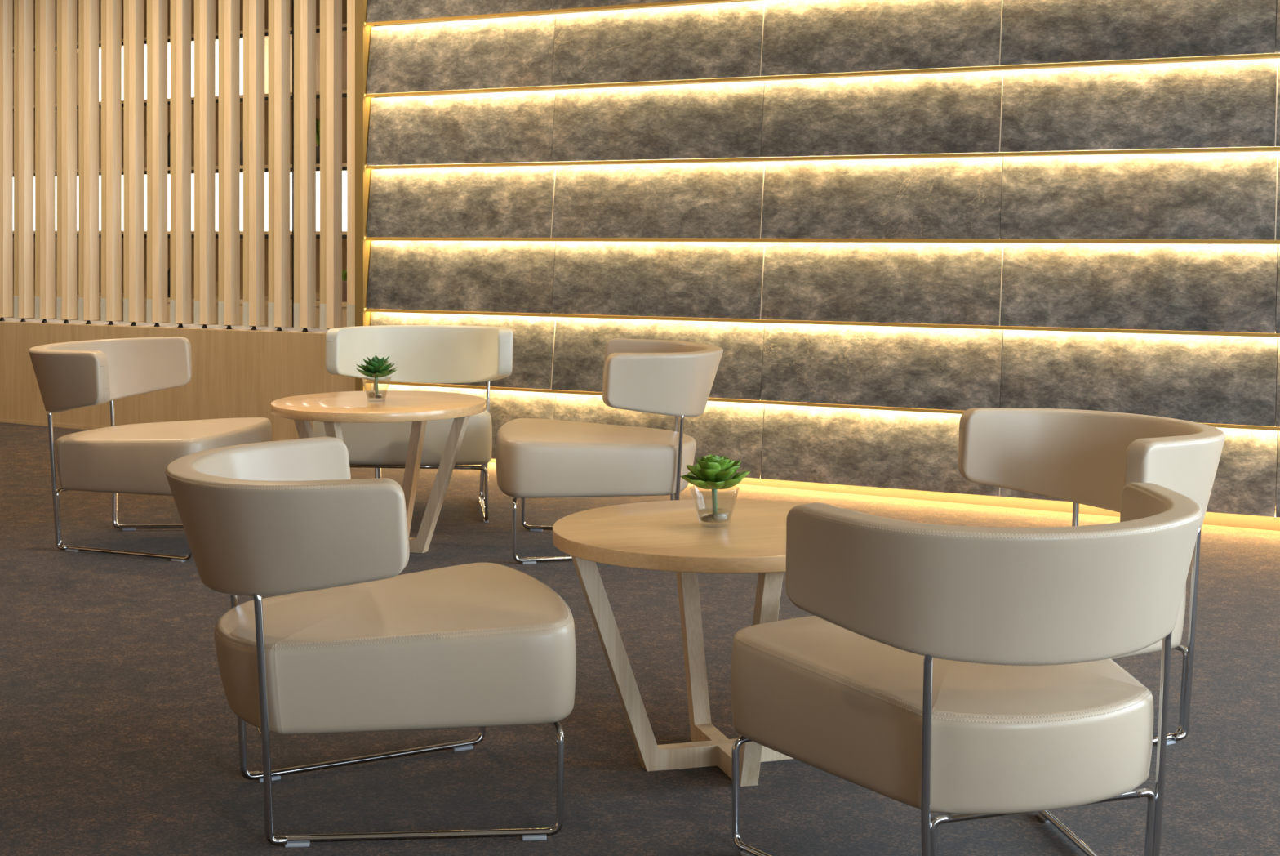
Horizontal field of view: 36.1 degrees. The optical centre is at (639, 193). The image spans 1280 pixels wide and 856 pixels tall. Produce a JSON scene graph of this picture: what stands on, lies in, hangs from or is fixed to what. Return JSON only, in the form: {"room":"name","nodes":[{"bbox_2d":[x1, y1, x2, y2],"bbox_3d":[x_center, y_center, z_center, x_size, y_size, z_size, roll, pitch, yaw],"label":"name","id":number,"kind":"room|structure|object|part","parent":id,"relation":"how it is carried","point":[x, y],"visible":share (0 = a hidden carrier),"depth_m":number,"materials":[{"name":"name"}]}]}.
{"room":"lobby","nodes":[
{"label":"lobby","id":0,"kind":"room"},
{"bbox_2d":[0,0,1279,530],"bbox_3d":[0.288,-0.162,8.922,9.720,3.189,0.324,0,0,31],"label":"wall","id":1,"kind":"structure","parent":0,"point":[889,221],"depth_m":8.44,"materials":[{"name":"stone"}]},
{"bbox_2d":[0,0,13,320],"bbox_3d":[-3.637,-0.443,11.205,0.096,2.336,0.068,0,0,31],"label":"timber slat","id":2,"kind":"object","parent":1,"relation":"on","point":[6,6],"visible":1,"depth_m":11.16,"materials":[{"name":"wood"}]},
{"bbox_2d":[13,0,33,321],"bbox_3d":[-3.489,-0.444,11.115,0.096,2.336,0.068,0,0,31],"label":"timber slat","id":3,"kind":"object","parent":1,"relation":"on","point":[23,9],"visible":1,"depth_m":11.08,"materials":[{"name":"wood"}]},
{"bbox_2d":[35,0,55,322],"bbox_3d":[-3.341,-0.446,11.026,0.096,2.336,0.068,0,0,31],"label":"timber slat","id":4,"kind":"object","parent":1,"relation":"on","point":[45,10],"visible":1,"depth_m":11.00,"materials":[{"name":"wood"}]},
{"bbox_2d":[56,0,76,323],"bbox_3d":[-3.193,-0.447,10.936,0.096,2.336,0.068,0,0,31],"label":"timber slat","id":5,"kind":"object","parent":1,"relation":"on","point":[66,10],"visible":1,"depth_m":10.91,"materials":[{"name":"wood"}]},
{"bbox_2d":[78,0,98,324],"bbox_3d":[-3.046,-0.449,10.847,0.096,2.336,0.068,0,0,31],"label":"timber slat","id":6,"kind":"object","parent":1,"relation":"on","point":[88,10],"visible":1,"depth_m":10.82,"materials":[{"name":"wood"}]},
{"bbox_2d":[100,0,121,324],"bbox_3d":[-2.898,-0.451,10.757,0.096,2.336,0.068,0,0,31],"label":"timber slat","id":7,"kind":"object","parent":1,"relation":"on","point":[111,10],"visible":1,"depth_m":10.73,"materials":[{"name":"wood"}]},
{"bbox_2d":[123,0,144,325],"bbox_3d":[-2.750,-0.452,10.668,0.096,2.336,0.068,0,0,31],"label":"timber slat","id":8,"kind":"object","parent":1,"relation":"on","point":[133,10],"visible":1,"depth_m":10.64,"materials":[{"name":"wood"}]},
{"bbox_2d":[0,418,281,440],"bbox_3d":[-2.681,1.301,10.531,2.974,0.102,0.004,0,0,31],"label":"baseboard","id":9,"kind":"structure","parent":1,"relation":"attached to","point":[35,423],"depth_m":10.85,"materials":[{"name":"brown wood"}]},
{"bbox_2d":[146,0,167,326],"bbox_3d":[-2.602,-0.454,10.578,0.096,2.336,0.068,0,0,31],"label":"timber slat","id":10,"kind":"object","parent":1,"relation":"on","point":[157,10],"visible":1,"depth_m":10.55,"materials":[{"name":"wood"}]},
{"bbox_2d":[169,0,191,327],"bbox_3d":[-2.454,-0.455,10.489,0.096,2.336,0.068,0,0,31],"label":"timber slat","id":11,"kind":"object","parent":1,"relation":"on","point":[180,10],"visible":1,"depth_m":10.46,"materials":[{"name":"wood"}]},
{"bbox_2d":[194,0,215,328],"bbox_3d":[-2.306,-0.457,10.399,0.096,2.336,0.068,0,0,31],"label":"timber slat","id":12,"kind":"object","parent":1,"relation":"on","point":[204,10],"visible":1,"depth_m":10.37,"materials":[{"name":"wood"}]},
{"bbox_2d":[217,0,239,328],"bbox_3d":[-2.159,-0.459,10.309,0.096,2.336,0.068,0,0,31],"label":"timber slat","id":13,"kind":"object","parent":1,"relation":"on","point":[228,303],"visible":1,"depth_m":10.28,"materials":[{"name":"wood"}]},
{"bbox_3d":[-2.138,-0.470,10.297,0.048,2.314,0.068,0,0,31],"label":"post","id":14,"kind":"part","parent":13,"relation":"part of","materials":[{"name":"brown wood"}]},
{"bbox_2d":[243,0,264,329],"bbox_3d":[-2.011,-0.460,10.220,0.096,2.336,0.068,0,0,31],"label":"timber slat","id":15,"kind":"object","parent":1,"relation":"on","point":[253,10],"visible":1,"depth_m":10.19,"materials":[{"name":"wood"}]},
{"bbox_2d":[267,0,289,331],"bbox_3d":[-1.863,-0.462,10.130,0.096,2.336,0.068,0,0,31],"label":"timber slat","id":16,"kind":"object","parent":1,"relation":"on","point":[278,304],"visible":1,"depth_m":10.10,"materials":[{"name":"wood"}]},
{"bbox_3d":[-1.843,-0.473,10.118,0.048,2.314,0.068,0,0,31],"label":"post","id":17,"kind":"part","parent":16,"relation":"part of","materials":[{"name":"brown wood"}]},
{"bbox_2d":[293,0,315,332],"bbox_3d":[-1.715,-0.463,10.041,0.096,2.336,0.068,0,0,31],"label":"timber slat","id":18,"kind":"object","parent":1,"relation":"on","point":[304,11],"visible":1,"depth_m":10.01,"materials":[{"name":"wood"}]},
{"bbox_3d":[-1.695,-0.474,10.029,0.048,2.314,0.068,0,0,31],"label":"post","id":19,"kind":"part","parent":18,"relation":"part of","materials":[{"name":"brown wood"}]},
{"bbox_2d":[320,0,342,329],"bbox_3d":[-1.567,-0.465,9.951,0.096,2.336,0.068,0,0,31],"label":"timber slat","id":20,"kind":"object","parent":1,"relation":"on","point":[331,11],"visible":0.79,"depth_m":9.93,"materials":[{"name":"brown wood"}]},
{"bbox_2d":[346,0,355,326],"bbox_3d":[-1.435,-0.466,9.872,0.053,2.336,0.056,0,0,31],"label":"closing slat","id":21,"kind":"object","parent":1,"relation":"on","point":[350,3],"visible":0.49,"depth_m":9.85,"materials":[{"name":"brown wood"}]},
{"bbox_2d":[355,0,373,391],"bbox_3d":[-1.347,-0.185,9.812,0.050,3.020,0.172,0,0,31],"label":"trim","id":22,"kind":"structure","parent":1,"relation":"attached to","point":[362,32],"depth_m":9.74,"materials":[{"name":"gold laminate"}]},
{"bbox_2d":[0,422,1279,855],"bbox_3d":[-1.150,1.340,5.950,14.700,0.100,19.100,0,0,0],"label":"floor","id":23,"kind":"structure","parent":0,"point":[119,726],"depth_m":4.63,"materials":[{"name":"carpet"}]},
{"bbox_2d":[28,336,271,561],"bbox_3d":[-1.831,0.922,7.274,0.840,0.735,0.792,0,0,11],"label":"lounge chair","id":24,"kind":"object","parent":23,"relation":"on","point":[130,458],"visible":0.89,"depth_m":7.05,"materials":[{"name":"beige leather"}]},
{"bbox_3d":[-2.110,0.986,7.090,0.086,0.596,0.025,0,0,0],"label":"post","id":25,"kind":"part","parent":24,"relation":"part of","materials":[{"name":"silver metal"}]},
{"bbox_3d":[-2.021,0.679,7.312,0.440,0.249,0.780,0,0,11],"label":"backrest","id":26,"kind":"part","parent":24,"relation":"part of","materials":[{"name":"beige leather"}]},
{"bbox_3d":[-2.018,0.986,7.551,0.086,0.596,0.025,0,0,22],"label":"post","id":27,"kind":"part","parent":24,"relation":"part of","materials":[{"name":"silver metal"}]},
{"bbox_3d":[-1.837,1.174,7.000,0.584,0.220,0.161,0,0,11],"label":"sled leg","id":28,"kind":"part","parent":24,"relation":"part of","materials":[{"name":"silver metal"}]},
{"bbox_3d":[-1.732,1.174,7.528,0.601,0.220,0.068,0,0,2],"label":"sled leg","id":29,"kind":"part","parent":24,"relation":"part of","materials":[{"name":"silver metal"}]},
{"bbox_3d":[-1.782,0.960,7.264,0.729,0.224,0.715,0,0,11],"label":"seat","id":30,"kind":"part","parent":24,"relation":"part of","materials":[{"name":"beige leather"}]},
{"bbox_2d":[6,0,346,328],"bbox_3d":[-2.704,-0.124,12.071,6.100,2.956,0.434,0,0,31],"label":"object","id":31,"kind":"object","parent":23,"relation":"on","point":[266,2],"visible":0.03,"depth_m":12.07,"materials":[{"name":"brown wood"}]},
{"bbox_2d":[167,132,169,167],"bbox_3d":[-2.851,-0.300,11.993,0.110,0.280,0.110,0,0,0],"label":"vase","id":32,"kind":"object","parent":31,"relation":"on","point":[168,135],"visible":0.08,"depth_m":11.95,"materials":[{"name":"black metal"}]},
{"bbox_2d":[167,267,169,297],"bbox_3d":[-2.851,0.512,11.993,0.100,0.240,0.100,0,0,0],"label":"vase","id":33,"kind":"object","parent":31,"relation":"on","point":[168,271],"visible":0.06,"depth_m":11.96,"materials":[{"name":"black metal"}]},
{"bbox_3d":[-2.946,-0.746,12.108,1.354,0.345,0.020,0,0,31],"label":"light panel","id":34,"kind":"part","parent":31,"relation":"part of","materials":[{"name":"white"}]},
{"bbox_3d":[-2.906,0.054,12.085,3.370,0.373,0.020,0,0,31],"label":"light panel","id":35,"kind":"part","parent":31,"relation":"part of","materials":[{"name":"white plastic"}]},
{"bbox_2d":[240,128,243,165],"bbox_3d":[-2.351,-0.276,11.690,0.080,0.220,0.080,0,0,0],"label":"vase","id":36,"kind":"object","parent":31,"relation":"on","point":[242,140],"visible":0.2,"depth_m":11.66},
{"bbox_2d":[315,116,319,164],"bbox_3d":[-1.852,-0.337,11.395,0.142,0.332,0.175,0,0,0],"label":"potted plant","id":37,"kind":"object","parent":31,"relation":"on","point":[317,122],"visible":0.21,"depth_m":11.35,"materials":[{"name":"green plant"}]},
{"bbox_3d":[-1.854,-0.221,11.389,0.100,0.100,0.100,0,0,0],"label":"plant pot","id":38,"kind":"part","parent":37,"relation":"part of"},
{"bbox_2d":[342,268,346,302],"bbox_3d":[-1.698,0.522,11.294,0.090,0.197,0.090,0,0,0],"label":"potted plant","id":39,"kind":"object","parent":31,"relation":"on","point":[344,272],"visible":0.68,"depth_m":11.26,"materials":[{"name":"green plant"}]},
{"bbox_3d":[-1.698,0.560,11.294,0.090,0.120,0.090,0,0,0],"label":"plant pot","id":40,"kind":"part","parent":39,"relation":"part of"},
{"bbox_2d":[164,435,575,846],"bbox_3d":[-0.580,0.922,4.160,0.833,0.735,0.784,0,0,-18],"label":"lounge chair","id":41,"kind":"object","parent":23,"relation":"on","point":[360,645],"visible":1,"depth_m":3.90,"materials":[{"name":"beige leather"}]},
{"bbox_3d":[-0.877,0.986,4.311,0.086,0.596,0.025,0,0,-7],"label":"post","id":42,"kind":"part","parent":41,"relation":"part of","materials":[{"name":"silver metal"}]},
{"bbox_3d":[-0.735,0.986,3.864,0.086,0.596,0.025,0,0,-29],"label":"post","id":43,"kind":"part","parent":41,"relation":"part of","materials":[{"name":"silver metal"}]},
{"bbox_3d":[-0.764,0.679,4.101,0.440,0.249,0.780,0,0,-18],"label":"backrest","id":44,"kind":"part","parent":41,"relation":"part of","materials":[{"name":"beige leather"}]},
{"bbox_3d":[-0.616,1.174,4.430,0.601,0.220,0.068,0,0,-27],"label":"sled leg","id":45,"kind":"part","parent":41,"relation":"part of","materials":[{"name":"silver metal"}]},
{"bbox_3d":[-0.532,0.960,4.175,0.729,0.224,0.715,0,0,-18],"label":"seat","id":46,"kind":"part","parent":41,"relation":"part of","materials":[{"name":"beige leather"}]},
{"bbox_3d":[-0.453,1.174,3.918,0.601,0.220,0.068,0,0,-8],"label":"sled leg","id":47,"kind":"part","parent":41,"relation":"part of","materials":[{"name":"silver metal"}]},
{"bbox_2d":[271,390,485,552],"bbox_3d":[-0.947,1.022,7.132,0.774,0.537,0.774,0,0,0],"label":"round table","id":48,"kind":"object","parent":23,"relation":"on","point":[332,408],"visible":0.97,"depth_m":7.04,"materials":[{"name":"brown wood"}]},
{"bbox_3d":[-1.179,1.038,7.218,0.221,0.503,0.041,0,0,20],"label":"leg","id":49,"kind":"part","parent":48,"relation":"part of","materials":[{"name":"brown wood"}]},
{"bbox_3d":[-1.038,1.038,6.902,0.041,0.503,0.221,0,0,22],"label":"leg","id":50,"kind":"part","parent":48,"relation":"part of","materials":[{"name":"brown wood"}]},
{"bbox_2d":[355,355,396,401],"bbox_3d":[-0.957,0.670,7.130,0.149,0.165,0.148,0,0,0],"label":"potted succulent","id":51,"kind":"object","parent":48,"relation":"on","point":[376,367],"visible":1,"depth_m":7.11,"materials":[{"name":"green plant"}]},
{"bbox_2d":[368,391,374,397],"bbox_3d":[-0.973,0.730,7.122,0.024,0.021,0.022,0,0,0],"label":"pebble","id":52,"kind":"object","parent":51,"relation":"on","point":[371,394],"visible":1,"depth_m":7.11,"materials":[{"name":"beige stone"}]},
{"bbox_3d":[-0.957,0.697,7.132,0.014,0.088,0.014,0,0,0],"label":"stem","id":53,"kind":"part","parent":51,"relation":"part of","materials":[{"name":"green plant"}]},
{"bbox_3d":[-0.947,1.267,7.132,0.322,0.046,0.040,0,0,20],"label":"rail","id":54,"kind":"part","parent":48,"relation":"part of","materials":[{"name":"brown wood"}]},
{"bbox_3d":[-0.856,1.038,7.362,0.041,0.503,0.221,0,0,22],"label":"leg","id":55,"kind":"part","parent":48,"relation":"part of","materials":[{"name":"brown wood"}]},
{"bbox_3d":[-0.715,1.038,7.046,0.221,0.503,0.041,0,0,20],"label":"leg","id":56,"kind":"part","parent":48,"relation":"part of","materials":[{"name":"brown wood"}]},
{"bbox_2d":[312,324,512,522],"bbox_3d":[-0.906,0.922,8.045,0.784,0.735,0.832,0,0,6],"label":"lounge chair","id":57,"kind":"object","parent":23,"relation":"on","point":[420,353],"visible":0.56,"depth_m":8.14,"materials":[{"name":"beige leather"}]},
{"bbox_3d":[-1.115,0.986,8.306,0.025,0.596,0.086,0,0,-5],"label":"post","id":58,"kind":"part","parent":57,"relation":"part of","materials":[{"name":"silver metal"}]},
{"bbox_3d":[-1.179,1.174,8.026,0.068,0.220,0.601,0,0,15],"label":"sled leg","id":59,"kind":"part","parent":57,"relation":"part of","materials":[{"name":"silver metal"}]},
{"bbox_3d":[-0.911,0.960,7.995,0.715,0.224,0.729,0,0,6],"label":"seat","id":60,"kind":"part","parent":57,"relation":"part of","materials":[{"name":"beige leather"}]},
{"bbox_3d":[-0.886,0.679,8.237,0.780,0.249,0.440,0,0,6],"label":"backrest","id":61,"kind":"part","parent":57,"relation":"part of","materials":[{"name":"beige leather"}]},
{"bbox_3d":[-0.643,1.174,7.970,0.068,0.220,0.601,0,0,-3],"label":"sled leg","id":62,"kind":"part","parent":57,"relation":"part of","materials":[{"name":"silver metal"}]},
{"bbox_3d":[-0.647,0.986,8.257,0.025,0.596,0.086,0,0,17],"label":"post","id":63,"kind":"part","parent":57,"relation":"part of","materials":[{"name":"silver metal"}]},
{"bbox_2d":[496,337,723,564],"bbox_3d":[-0.110,0.922,7.186,0.832,0.735,0.784,0,0,-1],"label":"lounge chair","id":64,"kind":"object","parent":23,"relation":"on","point":[535,457],"visible":0.94,"depth_m":6.90,"materials":[{"name":"beige leather"}]},
{"bbox_3d":[-0.154,1.174,6.915,0.584,0.220,0.161,0,0,-1],"label":"sled leg","id":65,"kind":"part","parent":64,"relation":"part of","materials":[{"name":"silver metal"}]},
{"bbox_3d":[-0.160,0.960,7.185,0.729,0.224,0.715,0,0,-1],"label":"seat","id":66,"kind":"part","parent":64,"relation":"part of","materials":[{"name":"beige leather"}]},
{"bbox_3d":[-0.161,1.174,7.454,0.601,0.220,0.068,0,0,9],"label":"sled leg","id":67,"kind":"part","parent":64,"relation":"part of","materials":[{"name":"silver metal"}]},
{"bbox_3d":[0.084,0.679,7.188,0.440,0.249,0.779,0,0,-1],"label":"backrest","id":68,"kind":"part","parent":64,"relation":"part of","materials":[{"name":"beige leather"}]},
{"bbox_3d":[0.124,0.986,7.424,0.086,0.596,0.025,0,0,-12],"label":"post","id":69,"kind":"part","parent":64,"relation":"part of","materials":[{"name":"silver metal"}]},
{"bbox_3d":[0.131,0.986,6.954,0.086,0.596,0.025,0,0,10],"label":"post","id":70,"kind":"part","parent":64,"relation":"part of","materials":[{"name":"silver metal"}]},
{"bbox_2d":[552,498,869,786],"bbox_3d":[0.189,1.022,4.458,0.774,0.537,0.774,0,0,0],"label":"round table","id":71,"kind":"object","parent":23,"relation":"on","point":[659,535],"visible":0.71,"depth_m":4.38,"materials":[{"name":"brown wood"}]},
{"bbox_3d":[-0.049,1.038,4.389,0.221,0.503,0.041,0,0,-16],"label":"leg","id":72,"kind":"part","parent":71,"relation":"part of","materials":[{"name":"brown wood"}]},
{"bbox_3d":[0.125,1.038,4.697,0.041,0.503,0.221,0,0,-15],"label":"leg","id":73,"kind":"part","parent":71,"relation":"part of","materials":[{"name":"brown wood"}]},
{"bbox_3d":[0.189,1.267,4.458,0.040,0.046,0.322,0,0,-15],"label":"rail","id":74,"kind":"part","parent":71,"relation":"part of","materials":[{"name":"brown wood"}]},
{"bbox_2d":[680,453,750,527],"bbox_3d":[0.171,0.672,4.462,0.159,0.161,0.158,0,0,0],"label":"potted succulent","id":75,"kind":"object","parent":71,"relation":"on","point":[714,473],"visible":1,"depth_m":4.43,"materials":[{"name":"green plant"}]},
{"bbox_2d":[701,515,711,520],"bbox_3d":[0.151,0.735,4.446,0.024,0.012,0.020,0,0,-23],"label":"pebble","id":76,"kind":"object","parent":75,"relation":"on","point":[706,517],"visible":1,"depth_m":4.44,"materials":[{"name":"stone"}]},
{"bbox_3d":[0.169,0.697,4.458,0.014,0.088,0.014,0,0,0],"label":"stem","id":77,"kind":"part","parent":75,"relation":"part of","materials":[{"name":"green plant"}]},
{"bbox_2d":[714,512,727,519],"bbox_3d":[0.182,0.730,4.438,0.030,0.017,0.018,0,0,-6],"label":"pebble","id":78,"kind":"object","parent":75,"relation":"on","point":[720,516],"visible":1,"depth_m":4.43,"materials":[{"name":"white stone"}]},
{"bbox_3d":[0.189,1.267,4.458,0.322,0.046,0.040,0,0,-16],"label":"rail","id":79,"kind":"part","parent":71,"relation":"part of","materials":[{"name":"brown wood"}]},
{"bbox_3d":[0.253,1.038,4.220,0.041,0.503,0.221,0,0,-15],"label":"leg","id":80,"kind":"part","parent":71,"relation":"part of","materials":[{"name":"brown wood"}]},
{"bbox_3d":[0.426,1.038,4.527,0.221,0.503,0.041,0,0,-16],"label":"leg","id":81,"kind":"part","parent":71,"relation":"part of","materials":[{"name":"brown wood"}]},
{"bbox_2d":[730,481,1202,855],"bbox_3d":[0.627,0.922,3.674,0.784,0.735,0.832,0,0,-21],"label":"lounge chair","id":82,"kind":"object","parent":23,"relation":"on","point":[963,672],"visible":1,"depth_m":3.40,"materials":[{"name":"beige leather"}]},
{"bbox_3d":[0.359,1.174,3.622,0.068,0.220,0.601,0,0,-30],"label":"sled leg","id":83,"kind":"part","parent":82,"relation":"part of","materials":[{"name":"silver metal"}]},
{"bbox_3d":[0.493,0.986,3.368,0.025,0.596,0.086,0,0,-10],"label":"post","id":84,"kind":"part","parent":82,"relation":"part of","materials":[{"name":"silver metal"}]},
{"bbox_3d":[0.609,0.960,3.721,0.715,0.224,0.729,0,0,-21],"label":"seat","id":85,"kind":"part","parent":82,"relation":"part of","materials":[{"name":"beige leather"}]},
{"bbox_3d":[0.696,0.679,3.494,0.780,0.249,0.440,0,0,-21],"label":"backrest","id":86,"kind":"part","parent":82,"relation":"part of","materials":[{"name":"beige leather"}]},
{"bbox_3d":[0.861,1.174,3.815,0.068,0.220,0.601,0,0,-12],"label":"sled leg","id":87,"kind":"part","parent":82,"relation":"part of","materials":[{"name":"silver metal"}]},
{"bbox_3d":[0.931,0.986,3.536,0.025,0.596,0.086,0,0,-32],"label":"post","id":88,"kind":"part","parent":82,"relation":"part of","materials":[{"name":"silver metal"}]},
{"bbox_2d":[958,407,1226,744],"bbox_3d":[0.984,0.922,4.750,0.832,0.735,0.784,0,0,-22],"label":"lounge chair","id":89,"kind":"object","parent":23,"relation":"on","point":[1088,457],"visible":0.35,"depth_m":5.01,"materials":[{"name":"beige leather"}]},
{"bbox_3d":[1.113,0.986,5.058,0.086,0.596,0.025,0,0,-34],"label":"post","id":90,"kind":"part","parent":89,"relation":"part of","materials":[{"name":"silver metal"}]},
{"bbox_3d":[1.162,0.679,4.824,0.440,0.249,0.780,0,0,-22],"label":"backrest","id":91,"kind":"part","parent":89,"relation":"part of","materials":[{"name":"beige leather"}]},
{"bbox_3d":[0.938,0.960,4.731,0.729,0.224,0.715,0,0,-22],"label":"seat","id":92,"kind":"part","parent":89,"relation":"part of","materials":[{"name":"beige leather"}]},
{"bbox_3d":[1.043,1.174,4.484,0.601,0.220,0.068,0,0,-32],"label":"sled leg","id":93,"kind":"part","parent":89,"relation":"part of","materials":[{"name":"silver metal"}]},
{"bbox_3d":[1.293,0.986,4.624,0.086,0.596,0.025,0,0,-11],"label":"post","id":94,"kind":"part","parent":89,"relation":"part of","materials":[{"name":"silver metal"}]}
]}

